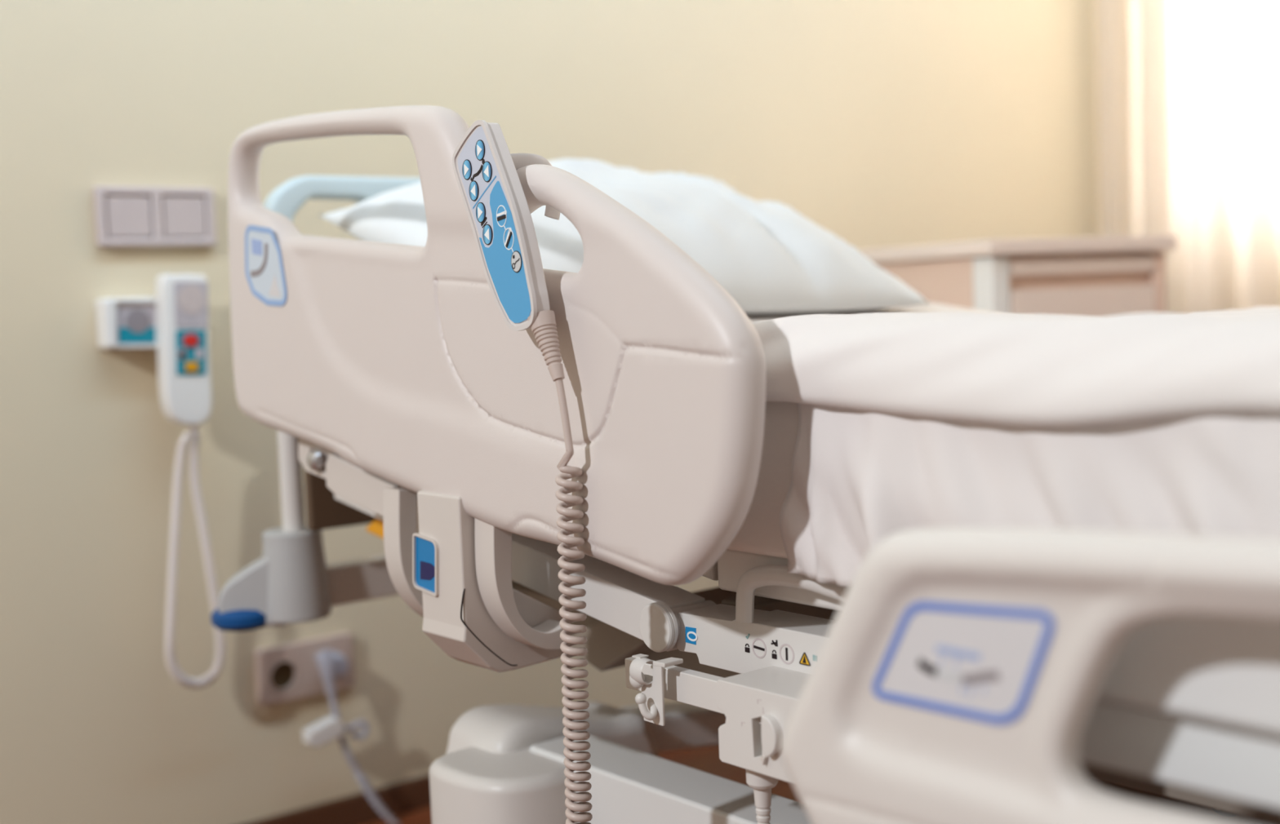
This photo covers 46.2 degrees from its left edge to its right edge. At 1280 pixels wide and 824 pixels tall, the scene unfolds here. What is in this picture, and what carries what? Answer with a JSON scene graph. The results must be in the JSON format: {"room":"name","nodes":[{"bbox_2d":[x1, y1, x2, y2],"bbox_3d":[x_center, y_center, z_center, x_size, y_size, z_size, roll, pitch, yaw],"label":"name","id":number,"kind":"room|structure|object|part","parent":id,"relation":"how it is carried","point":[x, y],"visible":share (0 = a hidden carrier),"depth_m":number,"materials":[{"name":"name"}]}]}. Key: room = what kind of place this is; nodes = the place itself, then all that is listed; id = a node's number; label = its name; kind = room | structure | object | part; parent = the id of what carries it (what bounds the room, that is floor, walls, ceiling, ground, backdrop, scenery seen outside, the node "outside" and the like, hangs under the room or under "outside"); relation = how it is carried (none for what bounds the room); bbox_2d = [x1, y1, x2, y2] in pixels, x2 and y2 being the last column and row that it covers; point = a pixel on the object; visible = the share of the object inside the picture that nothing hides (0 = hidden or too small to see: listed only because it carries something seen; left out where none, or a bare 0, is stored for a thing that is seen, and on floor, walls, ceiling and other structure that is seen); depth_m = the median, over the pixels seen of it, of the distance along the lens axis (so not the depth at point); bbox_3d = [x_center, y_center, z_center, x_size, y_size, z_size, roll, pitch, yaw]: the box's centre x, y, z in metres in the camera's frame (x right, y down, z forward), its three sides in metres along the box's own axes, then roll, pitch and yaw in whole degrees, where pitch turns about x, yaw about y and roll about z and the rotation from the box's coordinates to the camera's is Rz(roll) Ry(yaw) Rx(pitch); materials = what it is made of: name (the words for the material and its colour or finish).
{"room":"hospital room","nodes":[
{"label":"hospital room","id":0,"kind":"room"},
{"bbox_2d":[0,0,1099,823],"bbox_3d":[-0.683,-0.723,2.017,4.820,2.700,0.120,-6,5,-39],"label":"wall","id":1,"kind":"structure","parent":0,"point":[882,124],"depth_m":2.11,"materials":[{"name":"paint"}]},
{"bbox_2d":[95,297,156,349],"bbox_3d":[-0.663,-0.116,1.957,0.083,0.066,0.036,-6,5,-39],"label":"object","id":2,"kind":"object","parent":1,"relation":"attached to","point":[121,322],"visible":0.88,"depth_m":1.94,"materials":[{"name":"white plastic"}]},
{"bbox_2d":[125,308,150,333],"bbox_3d":[-0.653,-0.118,1.948,0.032,0.032,0.003,-6,5,-39],"label":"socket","id":3,"kind":"object","parent":2,"relation":"attached to","point":[137,320],"depth_m":1.95,"materials":[{"name":"grey plastic"}]},
{"bbox_2d":[93,186,216,247],"bbox_3d":[-0.640,-0.258,1.984,0.160,0.078,0.014,-6,5,-39],"label":"wall switch","id":4,"kind":"object","parent":1,"relation":"attached to","point":[156,217],"visible":1,"depth_m":1.98,"materials":[{"name":"plastic"}]},
{"bbox_2d":[155,274,225,688],"bbox_3d":[-0.610,0.093,1.987,0.086,0.549,0.070,-6,5,-39],"label":"handset","id":5,"kind":"object","parent":1,"relation":"attached to","point":[184,366],"visible":0.96,"depth_m":1.96,"materials":[{"name":"white plastic"}]},
{"bbox_3d":[-0.585,-0.139,1.957,0.047,0.062,0.002,-6,5,-39],"label":"speaker panel","id":6,"kind":"part","parent":5,"relation":"part of","materials":[{"name":"grey plastic"}]},
{"bbox_3d":[-0.594,0.191,1.978,0.083,0.353,0.014,-6,5,-39],"label":"handset cord","id":7,"kind":"part","parent":5,"relation":"part of","materials":[{"name":"white plastic"}]},
{"bbox_2d":[253,632,355,706],"bbox_3d":[-0.478,0.367,2.142,0.150,0.080,0.016,-6,5,-39],"label":"power outlet","id":8,"kind":"object","parent":1,"relation":"attached to","point":[284,673],"visible":0.71,"depth_m":2.13,"materials":[{"name":"plastic"}]},
{"bbox_2d":[302,649,399,823],"bbox_3d":[-0.406,0.494,2.174,0.186,0.327,0.055,-6,5,-39],"label":"cable","id":9,"kind":"object","parent":8,"relation":"attached to","point":[331,664],"visible":1,"depth_m":2.13,"materials":[{"name":"white plastic"}]},
{"bbox_3d":[-0.421,0.463,2.145,0.046,0.128,0.010,-6,5,-39],"label":"cord","id":10,"kind":"part","parent":9,"relation":"part of","materials":[{"name":"white plastic"}]},
{"bbox_3d":[-0.410,0.458,2.148,0.050,0.029,0.009,-6,5,-39],"label":"cord hook arm","id":11,"kind":"part","parent":9,"relation":"part of"},
{"bbox_2d":[244,774,431,823],"bbox_3d":[-0.645,0.608,2.015,4.670,0.045,0.014,-6,5,-39],"label":"baseboard","id":12,"kind":"structure","parent":1,"relation":"attached to","point":[411,795],"depth_m":2.20,"materials":[{"name":"brown wood"}]},
{"bbox_3d":[1.648,-2.079,2.407,0.024,0.024,2.130,-6,5,-39],"label":"curtain rod","id":13,"kind":"object","parent":1,"relation":"attached to","visible":0},
{"bbox_2d":[1095,0,1279,314],"bbox_3d":[1.619,-0.817,2.596,0.083,2.500,1.880,-6,5,-39],"label":"curtain","id":14,"kind":"object","parent":13,"relation":"hanging from","point":[1188,91],"visible":0.44,"depth_m":3.15,"materials":[{"name":"white fabric"}]},
{"bbox_2d":[366,746,800,823],"bbox_3d":[0.696,0.717,0.521,4.820,0.060,4.270,-6,5,-39],"label":"floor","id":15,"kind":"structure","parent":0,"point":[707,760],"depth_m":2.39,"materials":[{"name":"brown wood"}]},
{"bbox_2d":[210,105,1279,823],"bbox_3d":[0.494,0.180,1.103,1.043,0.940,2.156,-6,5,-39],"label":"hospital bed","id":16,"kind":"object","parent":15,"relation":"on","point":[960,676],"visible":0.84,"depth_m":1.08,"materials":[{"name":"plastic"}]},
{"bbox_3d":[-0.389,0.084,1.675,0.025,0.200,0.025,-6,5,-39],"label":"headboard post","id":17,"kind":"part","parent":16,"relation":"part of","materials":[{"name":"white metal"}]},
{"bbox_3d":[-0.100,0.041,1.876,0.700,0.128,0.012,-6,5,-39],"label":"head panel","id":18,"kind":"part","parent":16,"relation":"part of","materials":[{"name":"white plastic"}]},
{"bbox_3d":[-0.137,-0.155,1.945,0.740,0.287,0.028,-6,5,-39],"label":"headboard","id":19,"kind":"part","parent":16,"relation":"part of","materials":[{"name":"white plastic"}]},
{"bbox_3d":[-0.265,0.125,1.621,0.030,0.031,0.075,-6,5,-39],"label":"release lever","id":20,"kind":"part","parent":16,"relation":"part of","materials":[{"name":"orange plastic"}]},
{"bbox_3d":[-0.193,0.131,1.355,0.071,0.131,0.028,-6,5,-39],"label":"rail arm","id":21,"kind":"part","parent":16,"relation":"part of","materials":[{"name":"plastic"}]},
{"bbox_3d":[-0.170,-0.081,1.260,0.034,0.388,0.766,-6,5,-39],"label":"rail","id":22,"kind":"part","parent":16,"relation":"part of","materials":[{"name":"plastic"}]},
{"bbox_3d":[-0.099,0.136,1.241,0.071,0.131,0.028,-6,5,-39],"label":"rail arm","id":23,"kind":"part","parent":16,"relation":"part of","materials":[{"name":"plastic"}]},
{"bbox_2d":[452,120,592,823],"bbox_3d":[-0.022,0.247,1.198,0.188,0.949,0.143,-6,5,-39],"label":"bed remote control","id":24,"kind":"object","parent":16,"relation":"hanging from","point":[485,169],"visible":0.99,"depth_m":1.10,"materials":[{"name":"white plastic"}]},
{"bbox_3d":[-0.101,-0.119,1.111,0.001,0.105,0.078,-5,5,-32],"label":"blue panel","id":25,"kind":"part","parent":24,"relation":"part of","materials":[{"name":"blue plastic"}]},
{"bbox_3d":[0.018,0.345,1.167,0.180,0.757,0.039,-6,5,-39],"label":"coiled cord","id":26,"kind":"part","parent":24,"relation":"part of","materials":[{"name":"white plastic"}]},
{"bbox_3d":[0.161,0.194,1.578,0.500,0.072,0.162,-6,5,-39],"label":"motor","id":27,"kind":"part","parent":16,"relation":"part of","materials":[{"name":"white plastic"}]},
{"bbox_2d":[629,653,683,726],"bbox_3d":[0.009,0.205,1.104,0.032,0.049,0.034,-6,5,-39],"label":"hook","id":28,"kind":"object","parent":16,"relation":"hanging from","point":[651,702],"visible":1,"depth_m":1.10,"materials":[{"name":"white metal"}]},
{"bbox_3d":[0.005,0.215,1.097,0.017,0.020,0.012,-4,4,-21],"label":"hook arm","id":29,"kind":"part","parent":28,"relation":"part of","materials":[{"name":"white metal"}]},
{"bbox_3d":[0.009,0.206,1.103,0.002,0.046,0.025,-6,5,-39],"label":"hook plate","id":30,"kind":"part","parent":28,"relation":"part of","materials":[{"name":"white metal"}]},
{"bbox_3d":[0.643,0.356,1.041,0.655,0.078,1.560,-6,5,-39],"label":"frame","id":31,"kind":"part","parent":16,"relation":"part of","materials":[{"name":"metal"}]},
{"bbox_3d":[0.084,0.204,1.043,0.011,0.023,0.286,-6,5,-39],"label":"accessory rail","id":32,"kind":"part","parent":16,"relation":"part of","materials":[{"name":"white metal"}]},
{"bbox_3d":[0.150,0.176,1.060,0.045,0.041,0.329,-6,5,-39],"label":"panel","id":33,"kind":"part","parent":16,"relation":"part of","materials":[{"name":"white metal"}]},
{"bbox_2d":[746,769,777,823],"bbox_3d":[0.188,0.294,1.174,0.022,0.126,0.313,2,6,43],"label":"connector","id":34,"kind":"object","parent":16,"relation":"on","point":[762,784],"visible":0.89,"depth_m":1.06,"materials":[{"name":"white plastic"}]},
{"bbox_3d":[0.094,0.219,1.017,0.019,0.028,0.014,-6,5,-39],"label":"rotary knob","id":35,"kind":"part","parent":16,"relation":"part of","materials":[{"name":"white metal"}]},
{"bbox_2d":[727,302,995,558],"bbox_3d":[0.558,-0.023,1.085,0.762,0.215,2.040,-6,5,-39],"label":"mattress","id":36,"kind":"object","parent":16,"relation":"on","point":[760,533],"visible":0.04,"depth_m":1.06,"materials":[{"name":"beige fabric"}]},
{"bbox_2d":[318,158,931,315],"bbox_3d":[-0.013,-0.197,1.707,0.590,0.185,0.376,-5,5,-35],"label":"pillow","id":37,"kind":"object","parent":36,"relation":"on","point":[771,259],"visible":0.54,"depth_m":1.61,"materials":[{"name":"white fabric"}]},
{"bbox_2d":[751,306,1279,426],"bbox_3d":[0.772,-0.044,0.814,0.804,0.072,1.331,-6,5,-39],"label":"blanket","id":38,"kind":"object","parent":36,"relation":"on","point":[1012,369],"visible":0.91,"depth_m":0.87,"materials":[{"name":"white fabric"}]},
{"bbox_2d":[778,403,1279,586],"bbox_3d":[0.546,0.050,0.603,0.202,0.154,1.259,-6,5,-39],"label":"sheet","id":39,"kind":"object","parent":36,"relation":"on","point":[860,478],"visible":0.42,"depth_m":0.89,"materials":[{"name":"white fabric"}]},
{"bbox_3d":[0.261,0.148,0.584,0.032,0.207,0.571,-6,5,-39],"label":"rail","id":40,"kind":"part","parent":16,"relation":"part of","materials":[{"name":"plastic"}]},
{"bbox_3d":[0.418,0.299,1.129,0.030,0.116,0.289,-6,5,-39],"label":"brake plate","id":41,"kind":"part","parent":16,"relation":"part of","materials":[{"name":"white plastic"}]},
{"bbox_3d":[0.405,0.109,0.489,0.030,0.068,0.729,-6,5,-39],"label":"carrier plate","id":42,"kind":"part","parent":16,"relation":"part of","materials":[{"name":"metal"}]},
{"bbox_2d":[859,235,1176,316],"bbox_3d":[0.557,0.140,2.455,0.359,0.819,0.512,-4,5,-26],"label":"nightstand","id":43,"kind":"object","parent":15,"relation":"on","point":[1106,276],"visible":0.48,"depth_m":2.22,"materials":[{"name":"brown wood"}]},
{"bbox_3d":[0.522,0.172,2.191,0.040,0.795,0.050,-6,5,-39],"label":"corner post","id":44,"kind":"part","parent":43,"relation":"part of","materials":[{"name":"white wood"}]},
{"bbox_3d":[0.655,-0.216,2.220,0.277,0.023,0.014,-4,5,-26],"label":"drawer","id":45,"kind":"part","parent":43,"relation":"part of","materials":[{"name":"wood"}]},
{"bbox_3d":[0.662,-0.042,2.233,0.277,0.285,0.014,-4,5,-26],"label":"drawer","id":46,"kind":"part","parent":43,"relation":"part of","materials":[{"name":"brown wood"}]}
]}

